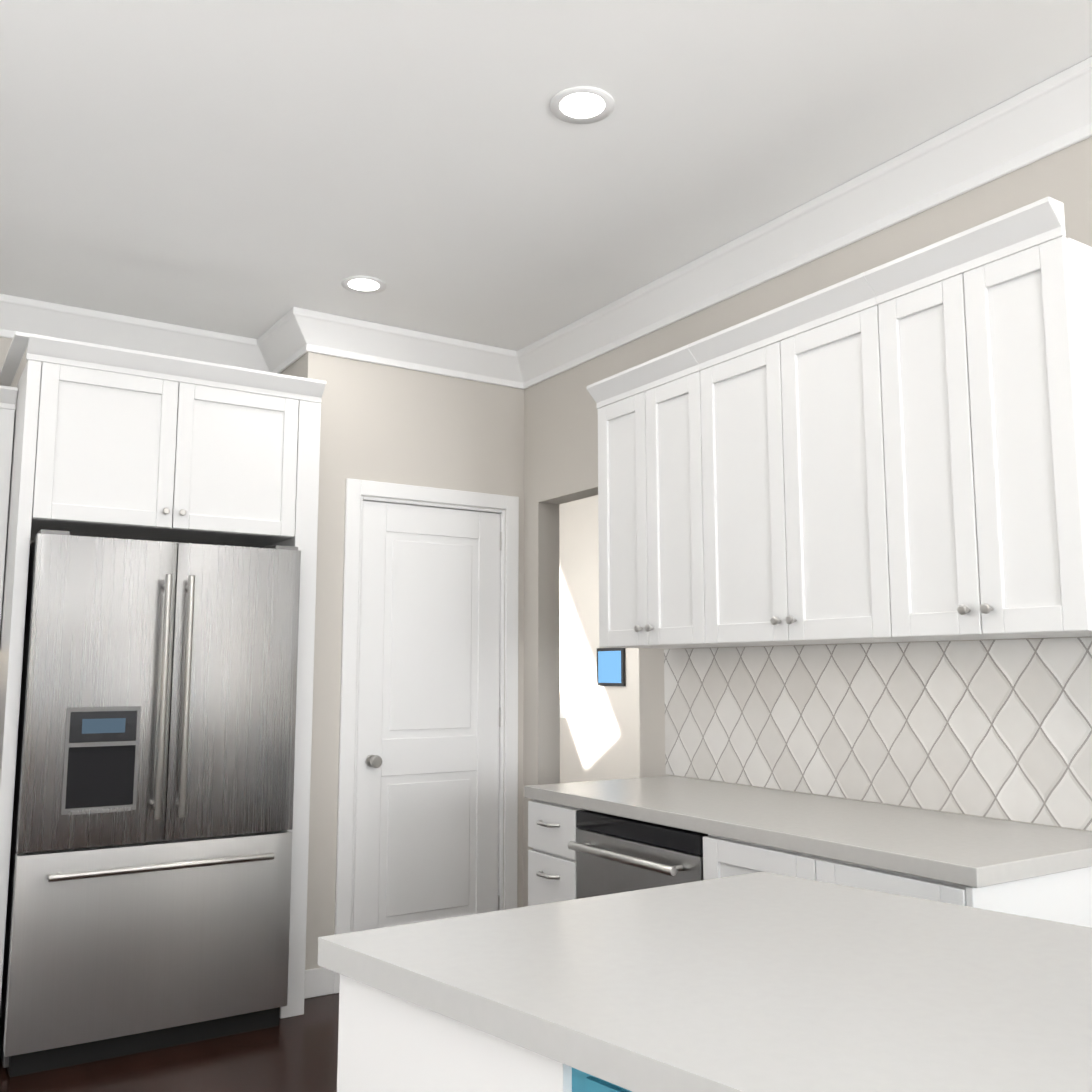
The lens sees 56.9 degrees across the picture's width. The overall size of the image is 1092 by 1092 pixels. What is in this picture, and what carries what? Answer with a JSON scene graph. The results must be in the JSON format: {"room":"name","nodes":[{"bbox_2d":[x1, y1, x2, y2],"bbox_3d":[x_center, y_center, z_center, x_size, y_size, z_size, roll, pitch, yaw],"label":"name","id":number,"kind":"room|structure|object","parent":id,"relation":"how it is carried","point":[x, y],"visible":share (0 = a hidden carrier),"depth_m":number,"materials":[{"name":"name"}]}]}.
{"room":"kitchen","nodes":[
{"label":"kitchen","id":0,"kind":"room"},
{"bbox_2d":[0,337,33,543],"bbox_3d":[-1.903,0.430,4.325,3.790,2.840,0.120,5,-8,-32],"label":"wall","id":1,"kind":"structure","parent":0,"point":[5,343],"depth_m":4.19,"materials":[{"name":"beige paint"}]},
{"bbox_2d":[0,385,17,626],"bbox_3d":[-2.466,-0.117,3.712,0.835,0.995,0.393,5,-8,-32],"label":"upper cabinet","id":2,"kind":"object","parent":1,"relation":"attached to","point":[8,396],"visible":0.98,"depth_m":3.83,"materials":[{"name":"white wood"}]},
{"bbox_2d":[0,294,251,368],"bbox_3d":[-2.315,-0.954,4.091,2.480,0.149,0.113,5,-8,-32],"label":"crown molding","id":3,"kind":"structure","parent":1,"relation":"attached to","point":[20,314],"depth_m":4.37,"materials":[{"name":"white wood"}]},
{"bbox_2d":[0,993,338,1091],"bbox_3d":[0.166,1.604,2.009,5.400,0.060,10.000,5,-8,-32],"label":"floor","id":4,"kind":"structure","parent":0,"point":[298,1053],"depth_m":3.37,"materials":[{"name":"brown wood"}]},
{"bbox_2d":[0,529,300,1077],"bbox_3d":[-1.548,0.902,3.904,0.933,1.800,0.849,5,-8,-32],"label":"fridge","id":5,"kind":"object","parent":4,"relation":"on","point":[149,894],"visible":1,"depth_m":3.57,"materials":[{"name":"metal"}]},
{"bbox_2d":[0,331,325,1018],"bbox_3d":[-1.584,0.561,3.998,1.140,2.500,0.736,5,-8,-32],"label":"surround","id":6,"kind":"object","parent":4,"relation":"on","point":[114,442],"visible":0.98,"depth_m":3.83,"materials":[{"name":"white wood"}]},
{"bbox_2d":[337,984,489,1091],"bbox_3d":[0.751,0.994,0.909,1.198,0.879,2.045,5,-8,-32],"label":"kitchen island","id":7,"kind":"object","parent":4,"relation":"on","point":[375,1055],"depth_m":1.40,"materials":[{"name":"wood"}]},
{"bbox_2d":[318,872,1091,1091],"bbox_3d":[0.770,0.537,0.964,1.282,0.040,2.114,5,-8,-32],"label":"island countertop","id":8,"kind":"structure","parent":7,"relation":"on","point":[759,981],"depth_m":1.28,"materials":[{"name":"white stone"}]},
{"bbox_2d":[525,795,576,905],"bbox_3d":[0.289,1.313,3.473,0.650,0.878,0.290,5,-8,-32],"label":"base cabinet","id":9,"kind":"object","parent":4,"relation":"on","point":[548,819],"depth_m":3.34,"materials":[{"name":"white wood"}]},
{"bbox_2d":[569,803,716,899],"bbox_3d":[0.535,1.264,3.065,0.622,0.875,0.663,5,-8,-32],"label":"dishwasher","id":10,"kind":"object","parent":4,"relation":"on","point":[586,839],"depth_m":2.97,"materials":[{"name":"silver metal"}]},
{"bbox_2d":[697,827,1091,927],"bbox_3d":[0.916,1.193,2.505,0.650,0.878,0.818,5,-8,-32],"label":"base cabinet","id":11,"kind":"object","parent":4,"relation":"on","point":[1058,898],"depth_m":2.24,"materials":[{"name":"white wood"}]},
{"bbox_2d":[525,775,1091,890],"bbox_3d":[0.673,0.812,2.931,0.657,0.102,1.744,5,-8,-32],"label":"countertop","id":12,"kind":"structure","parent":11,"relation":"on","point":[991,852],"depth_m":2.59,"materials":[{"name":"white stone"}]},
{"bbox_2d":[280,364,291,375],"bbox_3d":[-1.145,0.454,4.514,0.130,2.840,0.360,5,-8,-32],"label":"wall","id":13,"kind":"structure","parent":0,"point":[288,371],"depth_m":4.60,"materials":[{"name":"beige paint"}]},
{"bbox_2d":[292,352,519,969],"bbox_3d":[-0.606,0.460,4.563,1.090,2.840,0.120,5,-8,-32],"label":"wall","id":14,"kind":"structure","parent":0,"point":[380,423],"depth_m":4.48,"materials":[{"name":"beige paint"}]},
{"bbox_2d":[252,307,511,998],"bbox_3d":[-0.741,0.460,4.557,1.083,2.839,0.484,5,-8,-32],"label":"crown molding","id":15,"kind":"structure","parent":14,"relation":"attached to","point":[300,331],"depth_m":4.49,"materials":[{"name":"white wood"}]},
{"bbox_2d":[353,501,501,931],"bbox_3d":[-0.500,0.838,4.506,0.716,2.051,0.105,5,-8,-32],"label":"pantry door","id":16,"kind":"structure","parent":14,"relation":"in","point":[427,788],"depth_m":4.52,"materials":[{"name":"white wood"}]},
{"bbox_2d":[0,0,1091,350],"bbox_3d":[0.166,-1.284,2.368,5.400,0.080,10.000,5,-8,-32],"label":"ceiling","id":17,"kind":"structure","parent":0,"point":[252,168],"depth_m":2.90,"materials":[{"name":"white paint"}]},
{"bbox_2d":[341,276,385,293],"bbox_3d":[-0.724,-1.037,4.001,0.176,0.006,0.176,5,-8,-32],"label":"recessed light","id":18,"kind":"object","parent":17,"relation":"in","point":[364,284],"visible":1,"depth_m":4.00,"materials":[{"name":"white plastic"}]},
{"bbox_2d":[550,86,614,123],"bbox_3d":[0.098,-1.194,2.732,0.176,0.006,0.176,5,-8,-32],"label":"recessed light","id":19,"kind":"object","parent":17,"relation":"in","point":[581,105],"visible":1,"depth_m":2.73,"materials":[{"name":"white plastic"}]},
{"bbox_2d":[520,137,1091,906],"bbox_3d":[1.900,0.119,1.814,0.130,2.840,7.490,5,-8,-32],"label":"wall","id":20,"kind":"structure","parent":0,"point":[534,447],"depth_m":4.69,"materials":[{"name":"beige paint"}]},
{"bbox_2d":[560,700,565,717],"bbox_3d":[0.111,1.101,6.804,0.012,0.120,0.080,5,-8,-32],"label":"switch plate","id":21,"kind":"object","parent":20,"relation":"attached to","point":[562,708],"visible":0.89,"depth_m":6.80,"materials":[{"name":"white plastic"}]},
{"bbox_2d":[597,648,625,685],"bbox_3d":[0.409,0.765,6.368,0.022,0.240,0.280,5,-8,-32],"label":"picture frame","id":22,"kind":"object","parent":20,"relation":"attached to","point":[611,666],"visible":0.89,"depth_m":6.34,"materials":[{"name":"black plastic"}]},
{"bbox_2d":[591,349,686,648],"bbox_3d":[0.511,-0.135,3.587,0.344,0.980,0.640,5,-8,-32],"label":"upper cabinet","id":23,"kind":"object","parent":20,"relation":"attached to","point":[643,594],"depth_m":3.54,"materials":[{"name":"white wood"}]},
{"bbox_2d":[683,278,862,647],"bbox_3d":[0.847,-0.199,3.069,0.344,0.980,0.839,5,-8,-32],"label":"upper cabinet","id":24,"kind":"object","parent":20,"relation":"attached to","point":[772,555],"depth_m":3.01,"materials":[{"name":"white wood"}]},
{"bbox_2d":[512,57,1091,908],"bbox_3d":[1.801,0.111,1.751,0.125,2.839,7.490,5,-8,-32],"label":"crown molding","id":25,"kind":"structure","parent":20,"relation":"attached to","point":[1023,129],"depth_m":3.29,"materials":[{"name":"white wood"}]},
{"bbox_2d":[664,637,1091,830],"bbox_3d":[1.060,0.525,2.975,0.002,0.476,2.220,5,-8,-32],"label":"tile backsplash","id":26,"kind":"structure","parent":20,"relation":"attached to","point":[1000,729],"depth_m":2.96,"materials":[{"name":"white tile"}]},
{"bbox_2d":[851,197,1091,642],"bbox_3d":[1.166,-0.260,2.577,0.344,0.980,0.579,5,-8,-32],"label":"upper cabinet","id":27,"kind":"object","parent":20,"relation":"attached to","point":[898,449],"depth_m":2.44,"materials":[{"name":"white wood"}]}
]}

